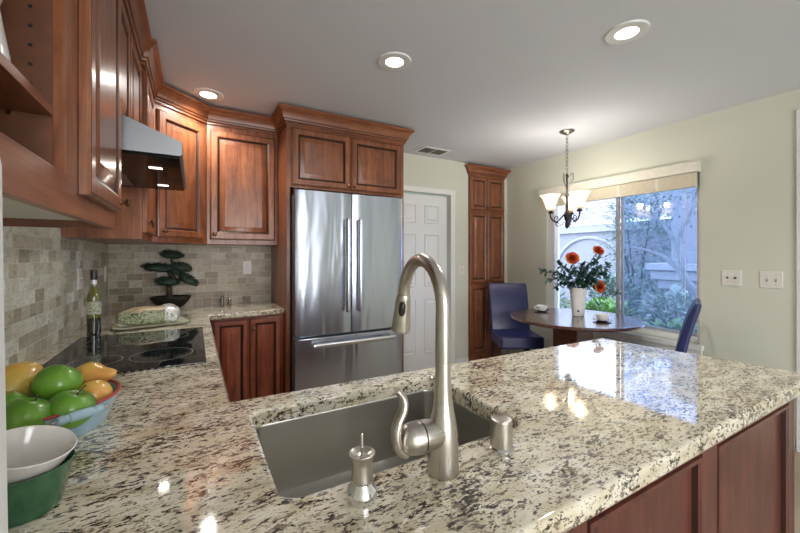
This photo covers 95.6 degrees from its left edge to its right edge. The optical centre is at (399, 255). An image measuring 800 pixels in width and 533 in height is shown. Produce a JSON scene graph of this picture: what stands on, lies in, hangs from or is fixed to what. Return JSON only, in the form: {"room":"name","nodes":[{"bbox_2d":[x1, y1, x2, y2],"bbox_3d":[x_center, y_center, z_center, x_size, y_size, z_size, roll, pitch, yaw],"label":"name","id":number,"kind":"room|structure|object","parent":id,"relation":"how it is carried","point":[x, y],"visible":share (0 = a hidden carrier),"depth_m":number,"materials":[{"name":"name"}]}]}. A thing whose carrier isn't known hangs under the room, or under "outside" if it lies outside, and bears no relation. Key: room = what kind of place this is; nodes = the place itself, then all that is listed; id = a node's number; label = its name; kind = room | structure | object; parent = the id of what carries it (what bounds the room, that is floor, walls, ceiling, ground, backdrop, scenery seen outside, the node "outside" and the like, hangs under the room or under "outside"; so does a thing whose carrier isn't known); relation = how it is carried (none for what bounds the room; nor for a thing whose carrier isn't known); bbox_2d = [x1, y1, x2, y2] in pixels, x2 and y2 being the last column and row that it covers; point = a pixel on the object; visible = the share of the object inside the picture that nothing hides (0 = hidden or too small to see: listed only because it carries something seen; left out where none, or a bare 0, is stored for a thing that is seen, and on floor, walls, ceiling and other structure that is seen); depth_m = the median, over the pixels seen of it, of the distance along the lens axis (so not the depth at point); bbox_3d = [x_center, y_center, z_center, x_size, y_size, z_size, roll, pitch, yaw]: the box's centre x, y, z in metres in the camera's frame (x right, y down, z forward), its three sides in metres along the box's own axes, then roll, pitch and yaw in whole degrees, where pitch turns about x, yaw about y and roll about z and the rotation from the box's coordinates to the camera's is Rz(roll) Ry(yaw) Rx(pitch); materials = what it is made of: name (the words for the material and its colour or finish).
{"room":"kitchen","nodes":[
{"label":"kitchen","id":0,"kind":"room"},
{"bbox_2d":[0,159,7,532],"bbox_3d":[-0.452,0.145,0.272,0.204,0.512,0.080,0,0,-30],"label":"wall","id":1,"kind":"structure","parent":0,"point":[3,446],"depth_m":0.35,"materials":[{"name":"white paint"}]},
{"bbox_2d":[107,153,506,362],"bbox_3d":[-0.420,0.096,3.753,4.100,2.440,0.120,0,0,-30],"label":"wall","id":2,"kind":"structure","parent":0,"point":[424,171],"depth_m":4.31,"materials":[{"name":"white paint"}]},
{"bbox_2d":[91,83,210,244],"bbox_3d":[-1.704,-0.598,2.567,0.677,1.019,0.652,0,0,-30],"label":"upper cabinet","id":3,"kind":"object","parent":2,"relation":"attached to","point":[180,216],"visible":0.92,"depth_m":2.53,"materials":[{"name":"brown wood"}]},
{"bbox_2d":[108,244,270,309],"bbox_3d":[-1.663,0.079,2.973,1.152,0.645,0.008,0,0,-30],"label":"tile backsplash","id":4,"kind":"structure","parent":2,"relation":"attached to","point":[218,269],"depth_m":2.97,"materials":[{"name":"tile"}]},
{"bbox_2d":[157,272,167,277],"bbox_3d":[-1.867,0.126,2.847,0.072,0.116,0.007,0,0,-30],"label":"wall outlet","id":5,"kind":"object","parent":4,"relation":"attached to","point":[160,273],"visible":0.29,"depth_m":2.84,"materials":[{"name":"white plastic"}]},
{"bbox_2d":[243,261,251,273],"bbox_3d":[-1.329,0.101,3.152,0.072,0.116,0.007,0,0,-30],"label":"wall outlet","id":6,"kind":"object","parent":4,"relation":"attached to","point":[247,265],"visible":1,"depth_m":3.15,"materials":[{"name":"white plastic"}]},
{"bbox_2d":[206,106,277,245],"bbox_3d":[-1.289,-0.598,2.957,0.517,1.019,0.385,0,0,-30],"label":"upper cabinet","id":7,"kind":"object","parent":2,"relation":"attached to","point":[242,147],"visible":0.95,"depth_m":2.82,"materials":[{"name":"brown wood"}]},
{"bbox_2d":[404,193,445,371],"bbox_3d":[0.240,0.308,4.091,0.733,2.000,0.105,0,0,-30],"label":"door","id":8,"kind":"structure","parent":2,"relation":"in","point":[424,215],"depth_m":4.12,"materials":[{"name":"white paint"}]},
{"bbox_2d":[404,185,455,363],"bbox_3d":[0.268,0.270,4.066,0.889,2.092,0.016,0,0,-30],"label":"trim","id":9,"kind":"structure","parent":2,"relation":"attached to","point":[452,193],"depth_m":4.26,"materials":[{"name":"white paint"}]},
{"bbox_2d":[459,265,463,274],"bbox_3d":[0.740,0.166,4.332,0.072,0.116,0.016,0,0,-30],"label":"wall switch","id":10,"kind":"object","parent":2,"relation":"attached to","point":[461,267],"visible":1,"depth_m":4.33,"materials":[{"name":"white plastic"}]},
{"bbox_2d":[456,357,467,362],"bbox_3d":[0.745,1.271,4.338,0.185,0.090,0.014,0,0,-30],"label":"baseboard","id":11,"kind":"structure","parent":2,"relation":"attached to","point":[461,359],"depth_m":4.33,"materials":[{"name":"white paint"}]},
{"bbox_2d":[145,0,799,168],"bbox_3d":[1.202,-1.174,0.919,4.360,0.100,7.610,0,0,-30],"label":"ceiling","id":12,"kind":"structure","parent":0,"point":[490,83],"depth_m":2.08,"materials":[{"name":"white paint"}]},
{"bbox_2d":[192,88,223,100],"bbox_3d":[-1.330,-1.119,2.516,0.194,0.010,0.194,0,0,-30],"label":"recessed light","id":13,"kind":"object","parent":12,"relation":"in","point":[203,93],"visible":1,"depth_m":2.50,"materials":[{"name":"white paint"}]},
{"bbox_2d":[378,52,410,70],"bbox_3d":[-0.031,-1.119,2.090,0.194,0.010,0.194,0,0,-30],"label":"recessed light","id":14,"kind":"object","parent":12,"relation":"in","point":[393,61],"visible":1,"depth_m":2.08,"materials":[{"name":"white paint"}]},
{"bbox_2d":[414,146,450,155],"bbox_3d":[0.348,-1.117,3.868,0.350,0.012,0.200,0,0,-30],"label":"ceiling vent","id":15,"kind":"object","parent":12,"relation":"in","point":[425,149],"visible":1,"depth_m":3.84,"materials":[{"name":"white metal"}]},
{"bbox_2d":[540,129,590,227],"bbox_3d":[1.530,-0.686,3.248,0.406,0.874,0.400,0,0,-30],"label":"chandelier","id":16,"kind":"object","parent":12,"relation":"hanging from","point":[577,199],"visible":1,"depth_m":3.25,"materials":[{"name":"white glass"}]},
{"bbox_2d":[605,19,649,43],"bbox_3d":[1.137,-1.119,1.817,0.194,0.010,0.194,0,0,-30],"label":"recessed light","id":17,"kind":"object","parent":12,"relation":"in","point":[628,31],"visible":1,"depth_m":1.80,"materials":[{"name":"white paint"}]},
{"bbox_2d":[585,246,604,273],"bbox_3d":[1.743,0.136,3.286,0.230,0.458,0.103,0,0,-18],"label":"rose","id":18,"kind":"object","parent":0,"point":[597,249],"visible":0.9,"depth_m":3.29,"materials":[{"name":"orange plant"}]},
{"bbox_2d":[585,285,621,295],"bbox_3d":[1.809,0.302,3.272,0.379,0.130,0.115,0,0,14],"label":"sprig","id":19,"kind":"object","parent":18,"relation":"attached to","point":[615,293],"visible":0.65,"depth_m":3.26,"materials":[{"name":"green plant"}]},
{"bbox_3d":[1.646,0.247,3.299,0.137,0.214,0.119,0,0,-30],"label":"sprig","id":20,"kind":"object","parent":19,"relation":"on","visible":0},
{"bbox_2d":[538,268,571,285],"bbox_3d":[1.451,0.232,3.340,0.354,0.247,0.109,0,0,15],"label":"sprig","id":21,"kind":"object","parent":20,"relation":"on","point":[543,269],"visible":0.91,"depth_m":3.35,"materials":[{"name":"green plant"}]},
{"bbox_2d":[545,276,572,288],"bbox_3d":[1.470,0.264,3.304,0.307,0.184,0.113,0,0,4],"label":"sprig","id":22,"kind":"object","parent":20,"relation":"on","point":[563,279],"visible":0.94,"depth_m":3.30,"materials":[{"name":"green plant"}]},
{"bbox_2d":[580,261,596,286],"bbox_3d":[1.682,0.199,3.269,0.186,0.312,0.112,0,0,35],"label":"sprig","id":23,"kind":"object","parent":20,"relation":"on","point":[589,265],"visible":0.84,"depth_m":3.26,"materials":[{"name":"green plant"}]},
{"bbox_2d":[583,254,602,281],"bbox_3d":[1.733,0.164,3.271,0.232,0.382,0.110,0,0,5],"label":"sprig","id":24,"kind":"object","parent":20,"relation":"on","point":[598,257],"visible":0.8,"depth_m":3.26,"materials":[{"name":"green plant"}]},
{"bbox_2d":[584,267,611,284],"bbox_3d":[1.739,0.226,3.243,0.280,0.259,0.104,0,0,15],"label":"sprig","id":25,"kind":"object","parent":20,"relation":"on","point":[604,271],"visible":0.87,"depth_m":3.23,"materials":[{"name":"green plant"}]},
{"bbox_2d":[587,273,610,286],"bbox_3d":[1.800,0.250,3.336,0.366,0.211,0.113,0,0,-18],"label":"sprig","id":26,"kind":"object","parent":20,"relation":"on","point":[603,275],"visible":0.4,"depth_m":3.36,"materials":[{"name":"green plant"}]},
{"bbox_2d":[588,261,611,277],"bbox_3d":[1.771,0.201,3.282,0.303,0.309,0.109,0,0,3],"label":"sprig","id":27,"kind":"object","parent":20,"relation":"on","point":[607,264],"visible":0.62,"depth_m":3.28,"materials":[{"name":"green plant"}]},
{"bbox_2d":[507,89,799,449],"bbox_3d":[3.155,0.096,1.754,0.140,2.440,7.130,0,0,-30],"label":"wall","id":28,"kind":"structure","parent":0,"point":[746,153],"depth_m":2.75,"materials":[{"name":"white paint"}]},
{"bbox_2d":[548,171,703,355],"bbox_3d":[2.086,0.050,3.570,0.166,1.503,1.515,0,0,-30],"label":"window","id":29,"kind":"structure","parent":28,"relation":"in","point":[553,230],"depth_m":3.53,"materials":[{"name":"white paint"}]},
{"bbox_2d":[538,160,700,207],"bbox_3d":[2.012,-0.200,3.559,0.061,1.132,1.530,0,0,-30],"label":"window shade","id":30,"kind":"object","parent":29,"relation":"attached to","point":[688,180],"visible":0.97,"depth_m":3.28,"materials":[{"name":"beige fabric"}]},
{"bbox_2d":[721,270,741,285],"bbox_3d":[2.503,0.167,2.740,0.015,0.118,0.118,0,0,-30],"label":"wall switch","id":31,"kind":"object","parent":28,"relation":"attached to","point":[728,277],"visible":1,"depth_m":2.74,"materials":[{"name":"white plastic"}]},
{"bbox_2d":[760,271,782,288],"bbox_3d":[2.611,0.169,2.551,0.016,0.118,0.118,0,0,-30],"label":"wall switch","id":32,"kind":"object","parent":28,"relation":"attached to","point":[768,279],"visible":1,"depth_m":2.55,"materials":[{"name":"white plastic"}]},
{"bbox_2d":[796,109,799,451],"bbox_3d":[2.698,0.166,2.398,0.018,2.300,0.102,0,0,-30],"label":"trim","id":33,"kind":"structure","parent":28,"relation":"attached to","point":[798,110],"depth_m":2.43,"materials":[{"name":"white paint"}]},
{"bbox_2d":[794,450,799,532],"bbox_3d":[1.202,1.366,0.919,4.360,0.100,7.610,0,0,-30],"label":"floor","id":34,"kind":"structure","parent":0,"point":[796,454],"depth_m":2.02,"materials":[{"name":"tile"}]},
{"bbox_2d":[210,314,282,401],"bbox_3d":[-1.228,0.880,2.879,0.488,0.872,0.582,0,0,-30],"label":"base cabinet","id":35,"kind":"object","parent":34,"relation":"on","point":[250,349],"visible":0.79,"depth_m":2.66,"materials":[{"name":"brown wood"}]},
{"bbox_2d":[271,103,413,392],"bbox_3d":[-0.547,0.104,3.208,1.154,2.424,0.699,0,0,-30],"label":"tall cabinet","id":36,"kind":"object","parent":34,"relation":"on","point":[318,150],"visible":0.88,"depth_m":2.88,"materials":[{"name":"brown wood"}]},
{"bbox_2d":[290,187,401,391],"bbox_3d":[-0.530,0.407,3.136,0.910,1.818,0.783,0,0,-30],"label":"refrigerator","id":37,"kind":"object","parent":34,"relation":"on","point":[346,248],"visible":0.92,"depth_m":2.80,"materials":[{"name":"grey metal"}]},
{"bbox_2d":[464,163,510,360],"bbox_3d":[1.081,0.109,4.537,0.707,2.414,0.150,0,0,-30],"label":"pantry cabinet","id":38,"kind":"object","parent":34,"relation":"on","point":[485,183],"visible":0.8,"depth_m":4.47,"materials":[{"name":"brown wood"}]},
{"bbox_2d":[488,283,544,356],"bbox_3d":[1.258,0.819,3.991,0.450,0.995,0.580,0,0,0],"label":"dining chair","id":39,"kind":"object","parent":34,"relation":"on","point":[506,332],"visible":0.85,"depth_m":4.13,"materials":[{"name":"blue leather"}]},
{"bbox_2d":[510,308,644,346],"bbox_3d":[1.550,0.930,3.251,1.076,0.772,1.076,0,0,-30],"label":"dining table","id":40,"kind":"object","parent":34,"relation":"on","point":[567,328],"visible":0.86,"depth_m":3.10,"materials":[{"name":"brown wood"}]},
{"bbox_2d":[570,287,586,316],"bbox_3d":[1.622,0.415,3.297,0.139,0.258,0.133,0,0,-30],"label":"flower vase","id":41,"kind":"object","parent":40,"relation":"on","point":[578,297],"visible":0.93,"depth_m":3.25,"materials":[{"name":"white ceramic"}]},
{"bbox_2d":[553,281,573,292],"bbox_3d":[1.516,0.289,3.320,0.225,0.133,0.111,0,0,6],"label":"sprig","id":42,"kind":"object","parent":41,"relation":"in","point":[559,283],"visible":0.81,"depth_m":3.31,"materials":[{"name":"green plant"}]},
{"bbox_2d":[556,272,576,287],"bbox_3d":[1.529,0.249,3.330,0.210,0.213,0.109,0,0,22],"label":"sprig","id":43,"kind":"object","parent":41,"relation":"in","point":[564,273],"visible":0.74,"depth_m":3.31,"materials":[{"name":"green plant"}]},
{"bbox_2d":[565,252,579,275],"bbox_3d":[1.561,0.164,3.277,0.132,0.403,0.102,0,0,-7],"label":"rose","id":44,"kind":"object","parent":41,"relation":"in","point":[572,258],"visible":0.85,"depth_m":3.26,"materials":[{"name":"orange plant"}]},
{"bbox_2d":[569,266,580,287],"bbox_3d":[1.568,0.221,3.248,0.102,0.268,0.150,0,0,38],"label":"sprig","id":45,"kind":"object","parent":41,"relation":"in","point":[574,271],"visible":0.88,"depth_m":3.23,"materials":[{"name":"green plant"}]},
{"bbox_2d":[573,277,583,287],"bbox_3d":[1.592,0.267,3.234,0.104,0.177,0.145,0,0,27],"label":"sprig","id":46,"kind":"object","parent":41,"relation":"in","point":[578,281],"visible":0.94,"depth_m":3.22,"materials":[{"name":"green plant"}]},
{"bbox_2d":[576,261,585,277],"bbox_3d":[1.615,0.198,3.245,0.098,0.314,0.145,0,0,28],"label":"sprig","id":47,"kind":"object","parent":41,"relation":"in","point":[581,267],"visible":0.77,"depth_m":3.24,"materials":[{"name":"green plant"}]},
{"bbox_2d":[554,259,574,284],"bbox_3d":[1.494,0.192,3.237,0.287,0.326,0.115,0,0,-30],"label":"sprig","id":48,"kind":"object","parent":47,"relation":"on","point":[567,270],"visible":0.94,"depth_m":3.21,"materials":[{"name":"green plant"}]},
{"bbox_2d":[581,275,600,288],"bbox_3d":[1.687,0.258,3.223,0.107,0.196,0.203,0,0,-41],"label":"sprig","id":49,"kind":"object","parent":41,"relation":"in","point":[592,278],"visible":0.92,"depth_m":3.21,"materials":[{"name":"green plant"}]},
{"bbox_2d":[586,280,604,292],"bbox_3d":[1.729,0.291,3.268,0.228,0.150,0.094,0,0,17],"label":"rose","id":50,"kind":"object","parent":41,"relation":"in","point":[600,288],"visible":0.85,"depth_m":3.23,"materials":[{"name":"orange plant"}]},
{"bbox_2d":[584,277,607,288],"bbox_3d":[1.756,0.274,3.285,0.272,0.163,0.109,0,0,10],"label":"sprig","id":51,"kind":"object","parent":41,"relation":"in","point":[605,282],"visible":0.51,"depth_m":3.26,"materials":[{"name":"green plant"}]},
{"bbox_3d":[1.684,0.536,3.016,0.148,0.016,0.148,0,0,-30],"label":"saucer","id":52,"kind":"object","parent":40,"relation":"on","visible":0},
{"bbox_2d":[593,313,608,320],"bbox_3d":[1.674,0.511,3.011,0.123,0.053,0.100,0,0,-30],"label":"cup","id":53,"kind":"object","parent":52,"relation":"on","point":[600,316],"visible":0.98,"depth_m":2.99,"materials":[{"name":"white ceramic"}]},
{"bbox_3d":[1.391,0.536,3.552,0.148,0.016,0.148,0,0,-30],"label":"saucer","id":54,"kind":"object","parent":40,"relation":"on","visible":0},
{"bbox_2d":[534,305,546,310],"bbox_3d":[1.381,0.511,3.546,0.123,0.053,0.100,0,0,-30],"label":"cup","id":55,"kind":"object","parent":54,"relation":"on","point":[539,307],"visible":0.99,"depth_m":3.52,"materials":[{"name":"white ceramic"}]},
{"bbox_2d":[567,399,793,532],"bbox_3d":[0.468,0.880,1.104,1.705,0.872,0.635,0,0,-30],"label":"base cabinet","id":56,"kind":"object","parent":34,"relation":"on","point":[743,483],"visible":0.23,"depth_m":1.01,"materials":[{"name":"brown wood"}]},
{"bbox_2d":[675,298,701,352],"bbox_3d":[1.913,0.819,2.754,0.580,0.995,0.450,0,0,39],"label":"dining chair","id":57,"kind":"object","parent":34,"relation":"on","point":[686,331],"visible":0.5,"depth_m":2.45,"materials":[{"name":"blue leather"}]},
{"bbox_3d":[-1.144,0.880,1.564,0.654,0.872,1.830,0,0,-30],"label":"base cabinet","id":58,"kind":"object","parent":34,"relation":"on","visible":0},
{"bbox_2d":[8,301,799,532],"bbox_3d":[-0.379,0.422,1.951,2.373,0.042,3.035,0,0,-30],"label":"countertop","id":59,"kind":"structure","parent":58,"relation":"on","point":[596,422],"depth_m":0.78,"materials":[{"name":"stone"}]},
{"bbox_2d":[7,449,75,528],"bbox_3d":[-0.593,0.365,0.572,0.121,0.071,0.121,0,0,-30],"label":"bowl","id":60,"kind":"object","parent":59,"relation":"on","point":[29,500],"visible":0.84,"depth_m":0.55,"materials":[{"name":"ceramic"}]},
{"bbox_2d":[6,425,77,485],"bbox_3d":[-0.587,0.330,0.572,0.116,0.094,0.118,0,0,-30],"label":"bowl","id":61,"kind":"object","parent":60,"relation":"in","point":[34,451],"visible":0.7,"depth_m":0.60,"materials":[{"name":"white ceramic"}]},
{"bbox_2d":[42,379,120,436],"bbox_3d":[-0.827,0.362,0.836,0.293,0.078,0.342,0,0,-30],"label":"bowl","id":62,"kind":"object","parent":59,"relation":"on","point":[99,412],"visible":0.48,"depth_m":0.80,"materials":[{"name":"blue ceramic"}]},
{"bbox_2d":[6,391,27,404],"bbox_3d":[-0.830,0.326,0.759,0.085,0.084,0.086,0,0,-30],"label":"apple","id":63,"kind":"object","parent":62,"relation":"in","point":[10,396],"visible":0.17,"depth_m":0.76,"materials":[{"name":"green food"}]},
{"bbox_2d":[5,362,42,397],"bbox_3d":[-0.894,0.304,0.832,0.110,0.110,0.105,0,0,-30],"label":"pear","id":64,"kind":"object","parent":62,"relation":"in","point":[19,376],"visible":0.55,"depth_m":0.82,"materials":[{"name":"yellow food"}]},
{"bbox_2d":[6,394,50,429],"bbox_3d":[-0.764,0.331,0.741,0.086,0.082,0.087,0,0,-30],"label":"apple","id":65,"kind":"object","parent":62,"relation":"in","point":[27,411],"visible":0.61,"depth_m":0.72,"materials":[{"name":"green food"}]},
{"bbox_2d":[31,364,83,400],"bbox_3d":[-0.794,0.296,0.842,0.091,0.088,0.091,0,0,-30],"label":"apple","id":66,"kind":"object","parent":62,"relation":"in","point":[54,379],"visible":0.72,"depth_m":0.81,"materials":[{"name":"green food"}]},
{"bbox_2d":[49,384,96,428],"bbox_3d":[-0.720,0.331,0.793,0.088,0.089,0.088,0,0,-30],"label":"apple","id":67,"kind":"object","parent":62,"relation":"in","point":[62,403],"visible":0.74,"depth_m":0.77,"materials":[{"name":"green food"}]},
{"bbox_2d":[78,380,112,400],"bbox_3d":[-0.734,0.333,0.869,0.072,0.070,0.072,0,0,-30],"label":"pear","id":68,"kind":"object","parent":62,"relation":"in","point":[100,389],"visible":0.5,"depth_m":0.86,"materials":[{"name":"orange food"}]},
{"bbox_2d":[76,362,124,383],"bbox_3d":[-0.777,0.311,0.936,0.122,0.076,0.083,0,0,-30],"label":"pear","id":69,"kind":"object","parent":62,"relation":"in","point":[90,371],"visible":0.62,"depth_m":0.92,"materials":[{"name":"yellow food"}]},
{"bbox_2d":[86,270,100,335],"bbox_3d":[-1.544,0.236,1.828,0.058,0.330,0.058,0,0,-30],"label":"oil bottle","id":70,"kind":"object","parent":59,"relation":"on","point":[93,300],"visible":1,"depth_m":1.81,"materials":[{"name":"green glass"}]},
{"bbox_2d":[42,327,206,373],"bbox_3d":[-1.138,0.398,1.560,0.520,0.006,0.758,0,0,-30],"label":"cooktop","id":71,"kind":"object","parent":59,"relation":"in","point":[150,350],"visible":0.8,"depth_m":1.50,"materials":[{"name":"black glass"}]},
{"bbox_2d":[110,317,189,329],"bbox_3d":[-1.433,0.391,2.084,0.356,0.019,0.220,0,0,-42],"label":"serving plate","id":72,"kind":"object","parent":59,"relation":"on","point":[115,326],"visible":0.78,"depth_m":2.02,"materials":[{"name":"yellow"}]},
{"bbox_2d":[115,303,179,325],"bbox_3d":[-1.441,0.339,2.078,0.296,0.108,0.151,0,0,-42],"label":"loaf","id":73,"kind":"object","parent":72,"relation":"on","point":[165,313],"visible":0.99,"depth_m":2.03,"materials":[{"name":"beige food"}]},
{"bbox_2d":[140,249,198,308],"bbox_3d":[-1.716,0.175,2.705,0.384,0.451,0.168,0,0,-30],"label":"bonsai tree","id":74,"kind":"object","parent":59,"relation":"on","point":[179,269],"visible":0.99,"depth_m":2.69,"materials":[{"name":"green plant"}]},
{"bbox_2d":[346,433,377,508],"bbox_3d":[-0.062,0.346,0.596,0.052,0.110,0.052,0,0,-30],"label":"soap dispenser","id":75,"kind":"object","parent":59,"relation":"on","point":[362,491],"visible":1,"depth_m":0.58,"materials":[{"name":"silver metal"}]},
{"bbox_2d":[256,390,489,497],"bbox_3d":[-0.043,0.546,0.905,0.622,0.204,0.450,0,0,-30],"label":"sink","id":76,"kind":"object","parent":59,"relation":"in","point":[306,455],"visible":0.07,"depth_m":1.04,"materials":[{"name":"silver metal"}]},
{"bbox_2d":[391,253,458,480],"bbox_3d":[0.045,0.198,0.752,0.128,0.406,0.266,0,0,-1],"label":"kitchen faucet","id":77,"kind":"object","parent":59,"relation":"on","point":[437,436],"visible":1,"depth_m":0.66,"materials":[{"name":"silver metal"}]},
{"bbox_2d":[488,414,514,456],"bbox_3d":[0.209,0.367,0.748,0.053,0.068,0.053,0,0,-30],"label":"air gap cap","id":78,"kind":"object","parent":59,"relation":"on","point":[500,444],"visible":1,"depth_m":0.73,"materials":[{"name":"silver metal"}]},
{"bbox_3d":[-0.522,0.096,-0.337,0.120,2.440,7.130,0,0,-30],"label":"wall","id":79,"kind":"structure","parent":0,"visible":0},
{"bbox_2d":[3,226,107,365],"bbox_3d":[-1.438,0.079,1.403,0.008,0.645,2.960,0,0,-30],"label":"tile backsplash","id":80,"kind":"structure","parent":79,"relation":"attached to","point":[43,303],"depth_m":1.53,"materials":[{"name":"tile"}]},
{"bbox_2d":[77,268,82,289],"bbox_3d":[-1.766,0.126,2.006,0.016,0.116,0.072,0,0,-30],"label":"wall switch","id":81,"kind":"object","parent":80,"relation":"attached to","point":[79,270],"visible":1,"depth_m":1.99,"materials":[{"name":"white plastic"}]},
{"bbox_2d":[105,265,107,281],"bbox_3d":[-2.111,0.126,2.604,0.007,0.116,0.072,0,0,-30],"label":"wall outlet","id":82,"kind":"object","parent":80,"relation":"attached to","point":[106,266],"visible":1,"depth_m":2.60,"materials":[{"name":"white plastic"}]},
{"bbox_2d":[0,0,131,228],"bbox_3d":[-0.829,-0.598,0.738,0.390,1.019,0.953,0,0,-30],"label":"upper cabinet","id":83,"kind":"object","parent":79,"relation":"attached to","point":[60,87],"visible":1,"depth_m":0.75,"materials":[{"name":"brown wood"}]},
{"bbox_2d":[0,0,10,61],"bbox_3d":[-0.739,-0.389,0.621,0.100,0.170,0.100,0,0,-30],"label":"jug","id":84,"kind":"object","parent":83,"relation":"on","point":[4,49],"visible":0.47,"depth_m":0.64,"materials":[{"name":"white"}]},
{"bbox_2d":[0,52,52,115],"bbox_3d":[-0.730,-0.293,0.497,0.280,0.019,0.395,0,0,-30],"label":"shelf","id":85,"kind":"object","parent":83,"relation":"attached to","point":[18,97],"depth_m":0.65,"materials":[{"name":"brown wood"}]},
{"bbox_2d":[61,39,163,241],"bbox_3d":[-1.554,-0.598,2.009,0.385,1.019,0.570,0,0,-30],"label":"upper cabinet","id":86,"kind":"object","parent":79,"relation":"attached to","point":[135,223],"visible":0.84,"depth_m":1.90,"materials":[{"name":"brown wood"}]},
{"bbox_2d":[121,0,151,122],"bbox_3d":[-1.266,-0.798,1.482,0.365,0.619,0.767,0,0,-30],"label":"upper cabinet","id":87,"kind":"object","parent":79,"relation":"attached to","point":[136,36],"visible":0.1,"depth_m":1.57,"materials":[{"name":"brown wood"}]},
{"bbox_2d":[121,114,185,190],"bbox_3d":[-1.202,-0.416,1.520,0.512,0.134,0.762,0,0,-30],"label":"range hood","id":88,"kind":"object","parent":79,"relation":"attached to","point":[151,158],"visible":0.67,"depth_m":1.32,"materials":[{"name":"silver metal"}]},
{"label":"outside","id":89,"kind":"structure","parent":0,"visible":0},
{"bbox_2d":[559,300,664,325],"bbox_3d":[8.451,1.516,10.556,17.750,0.100,22.000,0,0,-30],"label":"ground","id":90,"kind":"structure","parent":89,"point":[642,319],"depth_m":9.56,"materials":[{"name":"plant"}]},
{"bbox_2d":[559,289,570,308],"bbox_3d":[2.909,1.017,7.721,1.404,1.144,1.404,0,0,-30],"label":"shrub","id":91,"kind":"object","parent":90,"relation":"on","point":[564,292],"visible":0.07,"depth_m":7.45,"materials":[{"name":"green plant"}]},
{"bbox_2d":[585,295,638,318],"bbox_3d":[3.405,1.117,6.028,1.127,0.930,1.101,0,0,-30],"label":"shrub","id":92,"kind":"object","parent":90,"relation":"on","point":[608,305],"visible":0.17,"depth_m":5.92,"materials":[{"name":"green plant"}]},
{"bbox_2d":[559,191,670,309],"bbox_3d":[6.456,-0.686,13.793,3.780,4.305,12.000,0,0,-30],"label":"house","id":93,"kind":"structure","parent":90,"relation":"on","point":[581,240],"depth_m":11.12,"materials":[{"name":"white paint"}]},
{"bbox_2d":[586,274,644,317],"bbox_3d":[4.534,0.963,7.717,1.234,1.197,1.220,0,0,-30],"label":"shrub","id":94,"kind":"object","parent":90,"relation":"on","point":[611,283],"visible":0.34,"depth_m":7.53,"materials":[{"name":"green plant"}]},
{"bbox_2d":[599,192,670,314],"bbox_3d":[5.997,-0.195,9.173,1.765,3.534,1.732,0,0,-33],"label":"shrub","id":95,"kind":"object","parent":90,"relation":"on","point":[643,274],"visible":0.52,"depth_m":8.99,"materials":[{"name":"green plant"}]},
{"bbox_2d":[586,187,696,298],"bbox_3d":[3.878,-0.221,4.608,2.183,3.391,2.224,0,0,-30],"label":"tree","id":96,"kind":"object","parent":90,"relation":"on","point":[680,268],"visible":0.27,"depth_m":4.88,"materials":[{"name":"grey plant"}]},
{"bbox_2d":[637,283,696,329],"bbox_3d":[4.504,1.010,5.902,1.198,1.120,1.185,0,0,-30],"label":"shrub","id":97,"kind":"object","parent":90,"relation":"on","point":[659,303],"visible":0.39,"depth_m":5.94,"materials":[{"name":"green plant"}]},
{"bbox_2d":[644,317,696,332],"bbox_3d":[3.322,1.162,4.356,1.032,0.833,1.018,0,0,-30],"label":"shrub","id":98,"kind":"object","parent":90,"relation":"on","point":[671,324],"visible":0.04,"depth_m":4.44,"materials":[{"name":"green plant"}]},
{"bbox_2d":[645,187,696,329],"bbox_3d":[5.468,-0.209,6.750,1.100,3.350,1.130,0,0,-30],"label":"house","id":99,"kind":"structure","parent":90,"relation":"on","point":[666,276],"depth_m":6.66,"materials":[{"name":"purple paint"}]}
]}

